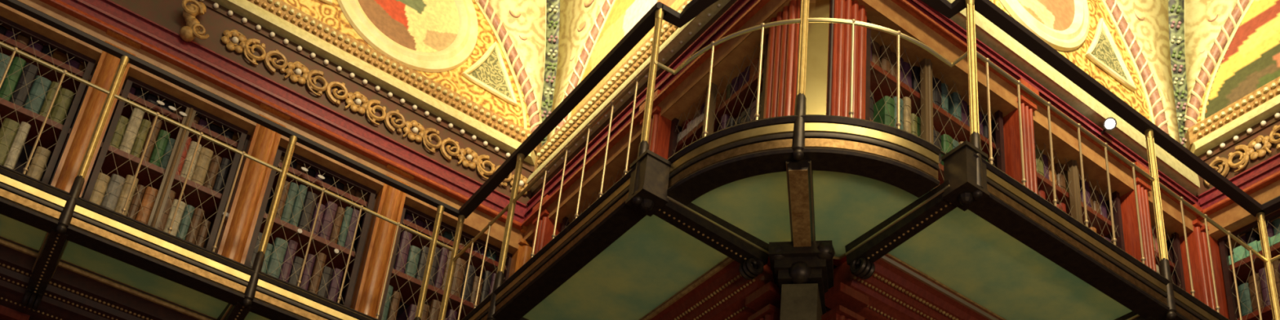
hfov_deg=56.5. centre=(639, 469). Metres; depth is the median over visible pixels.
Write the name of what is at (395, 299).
book
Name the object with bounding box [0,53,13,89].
book
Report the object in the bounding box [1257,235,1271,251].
bundle
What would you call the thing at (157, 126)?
book
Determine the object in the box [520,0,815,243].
trim
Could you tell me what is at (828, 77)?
pier
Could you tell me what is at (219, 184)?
book
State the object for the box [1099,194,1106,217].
book
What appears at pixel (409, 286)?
bookcase
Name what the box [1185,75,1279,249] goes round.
trim
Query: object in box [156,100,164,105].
label
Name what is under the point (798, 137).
socket
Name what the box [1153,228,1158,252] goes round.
book
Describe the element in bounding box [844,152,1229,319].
balcony section
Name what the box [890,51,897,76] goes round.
book
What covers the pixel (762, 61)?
book
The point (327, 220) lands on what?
book
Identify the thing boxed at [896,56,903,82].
book
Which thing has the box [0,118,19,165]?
book
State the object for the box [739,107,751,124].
book
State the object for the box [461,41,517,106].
spandrel panel
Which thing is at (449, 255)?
book
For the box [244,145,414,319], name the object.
bookcase
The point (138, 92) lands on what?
book
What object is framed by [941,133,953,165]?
book
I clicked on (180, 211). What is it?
book
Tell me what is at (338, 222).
book
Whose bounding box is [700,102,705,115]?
book
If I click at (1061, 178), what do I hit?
book
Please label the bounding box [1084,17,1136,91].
spandrel panel
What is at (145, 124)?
book
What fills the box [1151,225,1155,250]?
book
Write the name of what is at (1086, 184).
book
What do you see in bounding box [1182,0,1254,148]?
wall
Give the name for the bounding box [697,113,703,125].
bundle
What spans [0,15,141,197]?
bookcase
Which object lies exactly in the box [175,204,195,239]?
book
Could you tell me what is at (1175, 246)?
bookcase
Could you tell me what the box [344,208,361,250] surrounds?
book
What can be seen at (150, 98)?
book
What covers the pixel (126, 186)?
book
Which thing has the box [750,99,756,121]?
book
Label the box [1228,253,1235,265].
bundle
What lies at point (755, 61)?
book
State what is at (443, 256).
book
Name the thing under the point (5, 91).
book
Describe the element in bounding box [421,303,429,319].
book
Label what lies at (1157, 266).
book
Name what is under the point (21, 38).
book
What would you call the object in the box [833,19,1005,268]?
bookcase
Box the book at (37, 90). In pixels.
[23,75,51,114]
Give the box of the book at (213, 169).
[203,155,222,189]
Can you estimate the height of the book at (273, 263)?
0.339 m
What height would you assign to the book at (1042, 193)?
0.370 m
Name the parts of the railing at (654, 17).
post, post, rail, handrail, post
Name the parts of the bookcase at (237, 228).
panel, panel, shelf, shelf, panel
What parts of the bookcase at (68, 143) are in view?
shelf, shelf, panel, door frame, panel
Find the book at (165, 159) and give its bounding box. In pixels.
[160,137,175,168]
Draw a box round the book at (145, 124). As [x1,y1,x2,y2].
[129,119,151,157]
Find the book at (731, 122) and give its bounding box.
[725,117,735,128]
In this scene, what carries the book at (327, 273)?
on the bookcase at (366, 271)
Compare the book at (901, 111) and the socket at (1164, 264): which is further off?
the book at (901, 111)
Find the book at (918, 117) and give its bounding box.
[917,116,920,137]
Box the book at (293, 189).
[280,182,298,222]
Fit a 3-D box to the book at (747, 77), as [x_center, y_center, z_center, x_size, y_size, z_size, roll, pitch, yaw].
[0.734,-2.342,7.192,0.248,0.300,0.057,21,-30,-29]
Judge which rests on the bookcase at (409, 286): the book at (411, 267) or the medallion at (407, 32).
the book at (411, 267)
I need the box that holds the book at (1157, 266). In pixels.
[1155,264,1159,274]
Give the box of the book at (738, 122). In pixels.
[734,116,740,124]
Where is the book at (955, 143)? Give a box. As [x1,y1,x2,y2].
[952,138,959,149]
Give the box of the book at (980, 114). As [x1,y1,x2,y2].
[978,111,983,135]
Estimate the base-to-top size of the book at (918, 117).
0.299 m
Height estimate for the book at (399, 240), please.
0.283 m
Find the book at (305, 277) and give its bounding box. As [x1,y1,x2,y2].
[299,253,315,290]
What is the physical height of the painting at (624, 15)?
1.440 m
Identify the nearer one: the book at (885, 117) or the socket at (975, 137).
the socket at (975, 137)
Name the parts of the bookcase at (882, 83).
shelf, shelf, door frame, panel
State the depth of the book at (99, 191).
7.32 m
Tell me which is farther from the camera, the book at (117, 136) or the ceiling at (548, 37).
the ceiling at (548, 37)
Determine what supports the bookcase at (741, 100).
attached to the wall
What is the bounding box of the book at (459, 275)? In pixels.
[449,257,466,297]
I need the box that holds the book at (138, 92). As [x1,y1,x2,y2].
[134,88,147,99]
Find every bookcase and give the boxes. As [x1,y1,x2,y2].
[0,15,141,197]
[0,305,30,319]
[80,75,292,264]
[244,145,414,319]
[378,204,533,319]
[530,89,671,257]
[667,33,768,159]
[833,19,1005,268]
[1002,78,1156,271]
[1151,203,1211,307]
[1196,208,1279,319]
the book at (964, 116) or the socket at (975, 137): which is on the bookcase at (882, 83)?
the book at (964, 116)
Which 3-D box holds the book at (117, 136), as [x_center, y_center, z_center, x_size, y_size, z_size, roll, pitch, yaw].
[-3.364,-2.080,7.603,0.073,0.279,0.246,21,-30,-29]
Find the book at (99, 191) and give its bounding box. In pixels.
[88,172,110,205]
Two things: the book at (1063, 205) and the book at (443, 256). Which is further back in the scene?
the book at (443, 256)
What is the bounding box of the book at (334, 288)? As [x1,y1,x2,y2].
[326,267,343,302]
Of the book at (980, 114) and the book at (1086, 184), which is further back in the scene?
the book at (1086, 184)
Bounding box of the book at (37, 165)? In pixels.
[26,146,50,180]
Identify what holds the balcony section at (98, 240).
attached to the trim at (73, 292)
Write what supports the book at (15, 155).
on the bookcase at (68, 143)
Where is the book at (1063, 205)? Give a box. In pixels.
[1057,202,1066,213]
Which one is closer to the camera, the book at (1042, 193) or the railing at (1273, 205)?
the railing at (1273, 205)
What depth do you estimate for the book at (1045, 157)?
7.63 m
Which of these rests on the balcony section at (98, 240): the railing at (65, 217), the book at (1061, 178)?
the railing at (65, 217)
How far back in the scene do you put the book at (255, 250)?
7.80 m
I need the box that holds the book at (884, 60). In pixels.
[879,44,890,73]
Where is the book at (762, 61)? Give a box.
[761,54,764,69]
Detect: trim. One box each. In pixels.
[0,0,542,263]
[0,236,216,319]
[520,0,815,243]
[640,257,774,319]
[826,254,1000,319]
[852,0,1201,240]
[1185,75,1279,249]
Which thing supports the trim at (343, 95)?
attached to the wall
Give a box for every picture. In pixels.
[357,0,459,52]
[1017,0,1075,31]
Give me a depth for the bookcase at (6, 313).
6.65 m
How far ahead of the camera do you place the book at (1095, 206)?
7.88 m
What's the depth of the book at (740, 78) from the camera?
7.16 m
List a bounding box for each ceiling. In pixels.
[488,0,605,146]
[1116,0,1237,146]
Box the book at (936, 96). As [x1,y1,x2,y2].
[932,77,942,107]
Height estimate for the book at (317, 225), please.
0.282 m
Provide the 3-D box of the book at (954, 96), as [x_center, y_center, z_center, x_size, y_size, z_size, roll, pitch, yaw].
[1.864,-2.185,7.319,0.063,0.340,0.250,21,-30,-29]
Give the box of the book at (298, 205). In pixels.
[288,184,307,226]
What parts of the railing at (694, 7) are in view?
post, rail, handrail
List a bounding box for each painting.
[571,0,685,115]
[1204,0,1279,118]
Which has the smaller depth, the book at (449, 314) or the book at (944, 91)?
the book at (944, 91)
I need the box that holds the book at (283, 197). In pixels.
[266,180,290,219]
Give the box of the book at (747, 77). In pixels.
[743,66,750,84]
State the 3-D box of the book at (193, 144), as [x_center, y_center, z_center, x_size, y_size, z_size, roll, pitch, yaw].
[-2.982,-1.959,7.822,0.070,0.323,0.234,21,-30,-29]
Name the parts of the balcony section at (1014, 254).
panel frame, glass floor panel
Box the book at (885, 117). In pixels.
[873,95,894,126]
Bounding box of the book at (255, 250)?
[248,231,262,267]
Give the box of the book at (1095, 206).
[1092,189,1101,214]
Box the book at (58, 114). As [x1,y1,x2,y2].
[48,88,74,124]
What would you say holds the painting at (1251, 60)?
attached to the wall at (1197, 109)
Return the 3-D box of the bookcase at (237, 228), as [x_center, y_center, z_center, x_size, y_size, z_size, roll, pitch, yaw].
[-2.998,-1.677,7.598,1.025,1.820,0.510,21,-30,-29]
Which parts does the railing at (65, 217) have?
post, rail, rail, handrail, post, post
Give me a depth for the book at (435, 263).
8.57 m
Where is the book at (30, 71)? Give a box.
[9,62,38,107]
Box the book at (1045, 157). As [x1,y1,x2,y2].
[1042,154,1048,179]
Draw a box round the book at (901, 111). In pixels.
[892,96,903,129]
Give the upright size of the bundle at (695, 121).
0.081 m
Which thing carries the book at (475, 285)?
on the bookcase at (409, 286)
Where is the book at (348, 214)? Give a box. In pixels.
[337,206,353,247]
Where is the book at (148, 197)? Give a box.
[135,186,158,224]
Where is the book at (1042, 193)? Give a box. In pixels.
[1037,190,1045,199]
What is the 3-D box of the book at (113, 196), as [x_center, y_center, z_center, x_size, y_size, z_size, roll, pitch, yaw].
[-3.321,-1.653,7.435,0.078,0.297,0.253,21,-30,-29]
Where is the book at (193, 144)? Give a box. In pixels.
[179,141,201,180]
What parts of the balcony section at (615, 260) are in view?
glass floor panel, panel frame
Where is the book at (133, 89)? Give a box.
[128,84,136,94]
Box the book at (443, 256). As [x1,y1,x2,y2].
[434,247,448,288]
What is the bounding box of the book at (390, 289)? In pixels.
[381,284,393,319]
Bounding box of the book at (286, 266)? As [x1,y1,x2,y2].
[278,240,297,282]
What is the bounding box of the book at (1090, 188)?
[1088,186,1093,209]
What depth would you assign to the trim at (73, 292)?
6.67 m
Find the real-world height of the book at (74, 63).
0.130 m
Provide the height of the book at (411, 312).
0.285 m
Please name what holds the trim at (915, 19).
attached to the wall
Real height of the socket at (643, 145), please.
0.366 m
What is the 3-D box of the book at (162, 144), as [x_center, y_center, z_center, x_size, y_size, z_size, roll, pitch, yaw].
[-3.138,-2.014,7.709,0.064,0.293,0.236,21,-30,-29]
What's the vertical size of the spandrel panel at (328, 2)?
0.509 m
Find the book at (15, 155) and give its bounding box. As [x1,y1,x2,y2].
[3,121,31,169]
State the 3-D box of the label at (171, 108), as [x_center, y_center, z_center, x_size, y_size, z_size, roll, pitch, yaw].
[-3.015,-2.325,7.679,0.048,0.022,0.006,21,-30,-29]
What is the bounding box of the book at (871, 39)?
[870,39,872,61]
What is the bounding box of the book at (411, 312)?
[396,304,417,319]
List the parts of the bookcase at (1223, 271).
panel, shelf, shelf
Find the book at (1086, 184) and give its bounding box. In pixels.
[1079,180,1091,208]
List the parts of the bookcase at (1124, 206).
shelf, panel, door frame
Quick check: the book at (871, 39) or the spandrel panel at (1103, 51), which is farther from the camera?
the spandrel panel at (1103, 51)
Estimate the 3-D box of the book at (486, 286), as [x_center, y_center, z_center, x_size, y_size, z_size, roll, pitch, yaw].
[-1.205,-1.276,8.885,0.058,0.350,0.251,21,-30,-29]
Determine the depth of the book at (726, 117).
7.16 m
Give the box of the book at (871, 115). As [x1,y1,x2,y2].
[869,91,874,120]
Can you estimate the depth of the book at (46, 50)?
7.41 m
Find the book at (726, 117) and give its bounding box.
[720,114,731,129]
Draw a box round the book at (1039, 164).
[1035,147,1044,176]
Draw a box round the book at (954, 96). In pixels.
[947,92,961,121]
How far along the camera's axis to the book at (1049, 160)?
7.66 m
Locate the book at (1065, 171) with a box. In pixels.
[1064,170,1069,193]
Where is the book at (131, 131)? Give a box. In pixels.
[118,107,144,153]
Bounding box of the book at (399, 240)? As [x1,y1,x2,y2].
[393,240,399,268]
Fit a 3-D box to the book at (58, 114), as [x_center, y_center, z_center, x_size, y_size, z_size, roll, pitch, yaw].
[-3.623,-2.197,7.417,0.077,0.280,0.216,21,-30,-29]
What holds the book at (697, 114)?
on the bookcase at (741, 100)
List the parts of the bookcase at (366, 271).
panel, shelf, shelf, panel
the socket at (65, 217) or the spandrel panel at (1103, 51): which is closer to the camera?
the socket at (65, 217)
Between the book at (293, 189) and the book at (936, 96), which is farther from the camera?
the book at (293, 189)
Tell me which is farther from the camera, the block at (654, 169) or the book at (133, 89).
the book at (133, 89)
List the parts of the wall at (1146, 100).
rope moulding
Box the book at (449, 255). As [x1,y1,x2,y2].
[440,250,451,290]
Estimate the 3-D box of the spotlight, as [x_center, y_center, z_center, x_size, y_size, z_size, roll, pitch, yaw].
[3.041,-2.221,7.747,0.101,0.133,0.155,12,-26,-12]
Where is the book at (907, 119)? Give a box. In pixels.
[902,96,911,133]
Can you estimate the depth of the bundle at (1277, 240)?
7.89 m
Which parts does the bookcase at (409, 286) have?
panel, shelf, shelf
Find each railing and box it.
[0,0,462,319]
[438,1,666,319]
[657,0,967,160]
[964,0,1279,319]
[1257,195,1279,262]
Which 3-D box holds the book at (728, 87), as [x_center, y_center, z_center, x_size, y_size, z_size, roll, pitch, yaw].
[0.636,-2.284,7.333,0.249,0.300,0.049,21,-30,-29]
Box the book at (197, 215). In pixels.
[185,207,204,244]
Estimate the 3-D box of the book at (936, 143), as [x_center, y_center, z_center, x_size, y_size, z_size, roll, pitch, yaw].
[1.671,-1.825,7.046,0.082,0.281,0.249,21,-30,-29]
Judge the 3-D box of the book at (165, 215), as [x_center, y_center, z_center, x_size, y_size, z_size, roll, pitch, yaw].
[-3.077,-1.584,7.595,0.086,0.355,0.247,21,-30,-29]
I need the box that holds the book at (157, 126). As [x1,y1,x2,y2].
[138,117,162,161]
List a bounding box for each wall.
[281,0,541,132]
[554,0,616,133]
[989,0,1170,134]
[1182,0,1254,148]
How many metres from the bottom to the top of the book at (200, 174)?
0.320 m
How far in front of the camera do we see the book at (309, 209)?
8.13 m
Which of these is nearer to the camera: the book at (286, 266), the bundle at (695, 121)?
the bundle at (695, 121)
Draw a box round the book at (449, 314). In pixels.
[444,309,457,319]
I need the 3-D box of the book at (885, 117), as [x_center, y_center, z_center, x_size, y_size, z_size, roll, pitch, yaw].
[1.357,-1.959,6.843,0.076,0.287,0.244,21,-30,-29]
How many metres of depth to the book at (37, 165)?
7.14 m
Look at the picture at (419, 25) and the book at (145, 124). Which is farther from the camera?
the picture at (419, 25)
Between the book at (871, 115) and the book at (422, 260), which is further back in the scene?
the book at (422, 260)
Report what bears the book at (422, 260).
on the bookcase at (409, 286)
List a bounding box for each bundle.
[676,132,681,142]
[680,128,686,139]
[685,120,693,134]
[691,116,697,129]
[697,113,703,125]
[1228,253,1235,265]
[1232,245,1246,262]
[1245,240,1258,257]
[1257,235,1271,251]
[1269,233,1279,246]
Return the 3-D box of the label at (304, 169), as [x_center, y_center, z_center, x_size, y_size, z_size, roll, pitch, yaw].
[-2.284,-2.041,8.110,0.048,0.022,0.006,21,-30,-29]
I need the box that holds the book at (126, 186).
[114,174,138,216]
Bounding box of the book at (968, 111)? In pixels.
[967,105,969,126]
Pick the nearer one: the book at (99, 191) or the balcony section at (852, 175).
the balcony section at (852, 175)
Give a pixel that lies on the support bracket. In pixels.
(803, 287)
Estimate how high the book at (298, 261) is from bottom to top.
0.272 m
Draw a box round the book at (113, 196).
[100,173,124,211]
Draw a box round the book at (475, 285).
[470,275,483,305]
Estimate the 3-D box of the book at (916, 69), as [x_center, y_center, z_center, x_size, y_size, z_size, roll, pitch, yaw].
[1.593,-2.291,7.157,0.071,0.340,0.242,21,-30,-29]
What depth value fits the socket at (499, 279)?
6.61 m
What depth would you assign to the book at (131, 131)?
7.56 m
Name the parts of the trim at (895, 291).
bead moulding, bead moulding, bead moulding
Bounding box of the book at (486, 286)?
[479,271,492,303]
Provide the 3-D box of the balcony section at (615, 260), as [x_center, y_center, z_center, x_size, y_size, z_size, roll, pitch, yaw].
[-0.454,-0.769,6.663,0.768,0.302,2.728,21,-30,-29]
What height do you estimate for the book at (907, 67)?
0.340 m
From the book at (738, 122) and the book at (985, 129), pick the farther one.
the book at (985, 129)
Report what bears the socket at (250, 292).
attached to the railing at (65, 217)
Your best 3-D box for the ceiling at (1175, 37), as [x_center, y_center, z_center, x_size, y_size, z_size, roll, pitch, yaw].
[3.796,-3.333,8.187,1.469,1.490,1.225,21,-30,-29]
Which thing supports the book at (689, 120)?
on the bookcase at (741, 100)
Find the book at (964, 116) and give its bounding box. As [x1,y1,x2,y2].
[960,99,968,125]
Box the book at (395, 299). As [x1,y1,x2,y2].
[386,290,401,319]
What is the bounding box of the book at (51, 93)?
[39,81,62,118]
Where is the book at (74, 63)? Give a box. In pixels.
[65,56,80,69]
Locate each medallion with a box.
[337,0,478,72]
[1000,0,1089,51]
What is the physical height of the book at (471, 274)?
0.322 m
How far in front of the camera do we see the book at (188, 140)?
7.71 m
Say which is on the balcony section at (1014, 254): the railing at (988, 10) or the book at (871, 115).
the railing at (988, 10)
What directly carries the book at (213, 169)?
on the bookcase at (237, 228)
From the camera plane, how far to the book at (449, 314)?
8.56 m
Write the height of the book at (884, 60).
0.281 m
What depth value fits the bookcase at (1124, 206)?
7.63 m
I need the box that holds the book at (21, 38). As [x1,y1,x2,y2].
[15,32,30,45]
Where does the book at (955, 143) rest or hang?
on the bookcase at (882, 83)
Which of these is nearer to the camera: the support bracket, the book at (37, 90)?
the support bracket
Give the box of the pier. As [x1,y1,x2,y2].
[763,0,866,266]
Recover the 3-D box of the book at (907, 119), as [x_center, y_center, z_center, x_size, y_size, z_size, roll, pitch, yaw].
[1.484,-1.956,6.916,0.052,0.370,0.221,21,-30,-29]
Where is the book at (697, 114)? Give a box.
[694,109,700,118]
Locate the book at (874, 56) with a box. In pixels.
[871,40,879,66]
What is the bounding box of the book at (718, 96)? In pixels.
[715,93,720,109]
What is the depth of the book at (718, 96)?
7.34 m
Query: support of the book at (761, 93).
on the bookcase at (741, 100)
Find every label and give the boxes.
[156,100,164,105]
[168,106,176,111]
[178,111,186,116]
[301,167,308,171]
[317,174,324,179]
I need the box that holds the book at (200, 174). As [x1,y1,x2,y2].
[191,146,213,185]
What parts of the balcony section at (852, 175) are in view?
glass floor panel, glass floor panel, panel frame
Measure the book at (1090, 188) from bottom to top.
0.288 m
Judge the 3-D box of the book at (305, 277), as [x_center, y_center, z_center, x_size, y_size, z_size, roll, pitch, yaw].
[-2.289,-1.266,8.061,0.056,0.336,0.219,21,-30,-29]
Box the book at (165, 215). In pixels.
[157,190,176,231]
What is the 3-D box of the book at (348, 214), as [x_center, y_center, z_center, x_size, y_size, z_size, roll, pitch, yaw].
[-2.099,-1.638,8.325,0.051,0.347,0.219,21,-30,-29]
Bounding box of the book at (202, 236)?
[195,219,211,247]
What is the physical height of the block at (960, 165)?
0.270 m
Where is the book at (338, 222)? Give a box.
[328,206,345,244]
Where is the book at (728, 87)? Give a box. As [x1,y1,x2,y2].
[725,83,731,100]
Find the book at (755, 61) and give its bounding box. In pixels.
[748,57,762,80]
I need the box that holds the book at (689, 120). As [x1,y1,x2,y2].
[681,119,691,131]
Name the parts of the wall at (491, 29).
rope moulding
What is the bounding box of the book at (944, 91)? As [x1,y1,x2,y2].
[941,83,948,112]
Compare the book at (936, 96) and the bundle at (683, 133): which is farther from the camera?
the bundle at (683, 133)
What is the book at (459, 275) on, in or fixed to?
on the bookcase at (409, 286)
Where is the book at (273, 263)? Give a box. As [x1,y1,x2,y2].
[266,237,288,278]
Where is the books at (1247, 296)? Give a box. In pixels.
[0,25,1279,315]
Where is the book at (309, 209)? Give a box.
[297,191,318,231]
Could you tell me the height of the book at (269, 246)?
0.271 m
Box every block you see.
[625,149,672,216]
[941,140,990,211]
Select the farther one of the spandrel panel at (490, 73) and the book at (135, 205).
the spandrel panel at (490, 73)
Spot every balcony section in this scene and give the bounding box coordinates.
[0,166,373,319]
[462,164,768,319]
[666,114,941,259]
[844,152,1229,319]
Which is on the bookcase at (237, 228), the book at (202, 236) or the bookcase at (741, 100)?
the book at (202, 236)
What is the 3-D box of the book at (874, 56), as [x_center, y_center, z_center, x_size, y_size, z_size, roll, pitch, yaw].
[1.307,-2.371,7.006,0.069,0.298,0.243,21,-30,-29]
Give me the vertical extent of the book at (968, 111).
0.300 m
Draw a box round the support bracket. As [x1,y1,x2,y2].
[745,240,868,319]
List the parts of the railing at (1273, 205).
handrail, rail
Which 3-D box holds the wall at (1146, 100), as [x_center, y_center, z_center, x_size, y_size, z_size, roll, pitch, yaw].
[2.536,-3.625,8.350,3.606,2.200,0.414,21,-30,-29]
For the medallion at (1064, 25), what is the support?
attached to the wall at (1146, 100)
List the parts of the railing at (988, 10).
post, handrail, rail, post, post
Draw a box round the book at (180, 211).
[164,199,186,235]
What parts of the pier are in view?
chamfer panel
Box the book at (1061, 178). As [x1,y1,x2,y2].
[1054,162,1066,191]
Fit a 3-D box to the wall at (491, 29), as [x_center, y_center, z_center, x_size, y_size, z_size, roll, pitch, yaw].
[-2.298,-3.807,9.019,3.800,2.200,0.414,21,-30,-29]
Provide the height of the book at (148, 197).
0.315 m
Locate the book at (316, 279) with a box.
[307,252,326,294]
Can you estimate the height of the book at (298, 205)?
0.370 m
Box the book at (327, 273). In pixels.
[317,266,333,297]
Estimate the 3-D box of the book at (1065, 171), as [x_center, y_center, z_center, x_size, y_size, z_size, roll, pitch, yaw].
[2.720,-1.831,7.833,0.082,0.309,0.233,21,-30,-29]
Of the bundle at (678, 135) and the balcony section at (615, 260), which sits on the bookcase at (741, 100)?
the bundle at (678, 135)
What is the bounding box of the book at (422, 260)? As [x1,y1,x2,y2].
[414,245,429,280]
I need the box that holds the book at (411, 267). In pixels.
[404,245,420,277]
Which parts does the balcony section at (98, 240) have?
panel frame, glass floor panel, panel frame, glass floor panel, glass floor panel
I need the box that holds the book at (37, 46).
[27,39,44,52]
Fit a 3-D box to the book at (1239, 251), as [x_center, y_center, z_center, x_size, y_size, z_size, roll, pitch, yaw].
[4.141,-1.438,8.131,0.175,0.117,0.080,21,-30,-29]
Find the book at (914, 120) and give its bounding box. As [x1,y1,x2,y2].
[911,113,917,135]
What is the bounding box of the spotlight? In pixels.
[1097,117,1116,137]
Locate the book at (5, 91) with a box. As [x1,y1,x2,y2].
[0,56,26,101]
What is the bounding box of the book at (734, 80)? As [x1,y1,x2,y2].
[729,76,738,96]
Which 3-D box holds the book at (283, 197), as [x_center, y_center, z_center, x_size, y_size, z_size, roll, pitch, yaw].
[-2.476,-1.772,8.108,0.053,0.330,0.233,21,-30,-29]
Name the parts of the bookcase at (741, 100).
panel, shelf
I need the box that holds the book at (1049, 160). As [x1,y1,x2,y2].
[1048,158,1056,184]
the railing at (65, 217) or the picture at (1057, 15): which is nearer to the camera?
the railing at (65, 217)
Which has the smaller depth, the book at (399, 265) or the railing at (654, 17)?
the railing at (654, 17)
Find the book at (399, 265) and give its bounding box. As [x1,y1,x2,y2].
[394,231,412,273]
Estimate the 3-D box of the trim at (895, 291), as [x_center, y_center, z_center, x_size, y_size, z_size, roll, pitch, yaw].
[2.452,-0.317,6.799,3.696,0.210,0.564,21,-30,-29]
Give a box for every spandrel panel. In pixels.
[320,0,332,4]
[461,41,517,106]
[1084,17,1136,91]
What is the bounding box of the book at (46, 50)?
[41,45,53,57]
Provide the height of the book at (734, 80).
0.289 m
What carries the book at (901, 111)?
on the bookcase at (882, 83)
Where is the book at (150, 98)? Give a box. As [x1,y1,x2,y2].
[145,93,160,106]
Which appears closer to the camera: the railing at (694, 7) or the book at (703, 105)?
the railing at (694, 7)
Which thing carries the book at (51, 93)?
on the bookcase at (68, 143)
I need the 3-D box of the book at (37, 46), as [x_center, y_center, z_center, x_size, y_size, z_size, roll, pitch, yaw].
[-3.796,-2.595,7.450,0.077,0.130,0.220,21,-30,-29]
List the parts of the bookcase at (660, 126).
door frame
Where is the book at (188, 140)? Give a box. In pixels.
[175,136,191,175]
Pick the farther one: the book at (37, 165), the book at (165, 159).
the book at (165, 159)
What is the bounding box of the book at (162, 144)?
[148,129,170,166]
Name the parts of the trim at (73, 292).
bead moulding, bead moulding, bead moulding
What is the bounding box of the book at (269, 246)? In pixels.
[261,243,273,273]
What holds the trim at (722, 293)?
on the bookcase
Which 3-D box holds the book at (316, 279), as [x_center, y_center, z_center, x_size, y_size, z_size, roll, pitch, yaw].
[-2.232,-1.263,8.087,0.061,0.363,0.245,21,-30,-29]
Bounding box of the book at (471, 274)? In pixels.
[460,264,475,302]
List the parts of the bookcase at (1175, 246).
shelf, panel, door frame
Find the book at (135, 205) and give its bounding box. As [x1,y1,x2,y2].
[126,184,146,219]
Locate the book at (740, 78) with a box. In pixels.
[737,71,744,89]
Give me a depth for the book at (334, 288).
8.08 m
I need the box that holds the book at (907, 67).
[903,62,911,88]
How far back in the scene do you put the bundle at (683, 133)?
7.50 m
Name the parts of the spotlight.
bulb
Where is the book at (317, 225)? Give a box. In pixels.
[308,203,325,235]
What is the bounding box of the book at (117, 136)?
[109,115,128,148]
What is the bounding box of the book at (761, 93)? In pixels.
[758,91,762,119]
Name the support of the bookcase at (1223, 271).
attached to the wall
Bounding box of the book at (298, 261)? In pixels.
[288,256,306,285]
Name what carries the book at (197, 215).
on the bookcase at (237, 228)
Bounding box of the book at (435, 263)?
[428,246,441,285]
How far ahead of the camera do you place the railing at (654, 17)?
6.56 m
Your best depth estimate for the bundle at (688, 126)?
7.47 m
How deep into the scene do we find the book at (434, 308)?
8.46 m
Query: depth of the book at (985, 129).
7.35 m
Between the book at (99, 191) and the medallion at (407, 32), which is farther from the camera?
the medallion at (407, 32)
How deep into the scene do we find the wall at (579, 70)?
9.27 m
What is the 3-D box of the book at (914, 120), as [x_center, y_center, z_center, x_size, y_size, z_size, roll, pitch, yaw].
[1.518,-1.895,6.928,0.050,0.277,0.234,21,-30,-29]
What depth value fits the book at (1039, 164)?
7.58 m
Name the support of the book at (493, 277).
on the bookcase at (409, 286)
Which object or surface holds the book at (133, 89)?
on the bookcase at (237, 228)
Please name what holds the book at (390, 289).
on the bookcase at (409, 286)
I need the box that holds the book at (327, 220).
[318,200,337,240]
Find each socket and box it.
[56,175,84,234]
[242,250,264,306]
[486,271,504,319]
[631,140,648,205]
[791,93,806,160]
[969,131,983,199]
[1159,257,1176,319]
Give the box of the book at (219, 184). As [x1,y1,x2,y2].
[212,157,231,193]
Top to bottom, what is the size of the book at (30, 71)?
0.336 m
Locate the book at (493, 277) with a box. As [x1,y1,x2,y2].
[488,273,496,295]
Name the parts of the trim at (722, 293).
bead moulding, bead moulding, bead moulding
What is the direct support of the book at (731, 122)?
on the bookcase at (741, 100)
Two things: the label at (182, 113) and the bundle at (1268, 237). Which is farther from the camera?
the bundle at (1268, 237)
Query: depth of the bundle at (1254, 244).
8.02 m
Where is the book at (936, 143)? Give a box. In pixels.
[933,129,941,164]
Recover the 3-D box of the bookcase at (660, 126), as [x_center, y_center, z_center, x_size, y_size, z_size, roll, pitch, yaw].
[-0.220,-1.258,7.936,0.510,1.880,1.596,21,-30,-29]
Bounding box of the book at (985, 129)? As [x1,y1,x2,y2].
[982,114,988,138]
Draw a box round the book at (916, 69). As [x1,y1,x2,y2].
[911,66,920,93]
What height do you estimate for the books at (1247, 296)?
0.690 m
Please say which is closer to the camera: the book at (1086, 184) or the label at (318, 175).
the book at (1086, 184)
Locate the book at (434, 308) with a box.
[426,299,441,319]

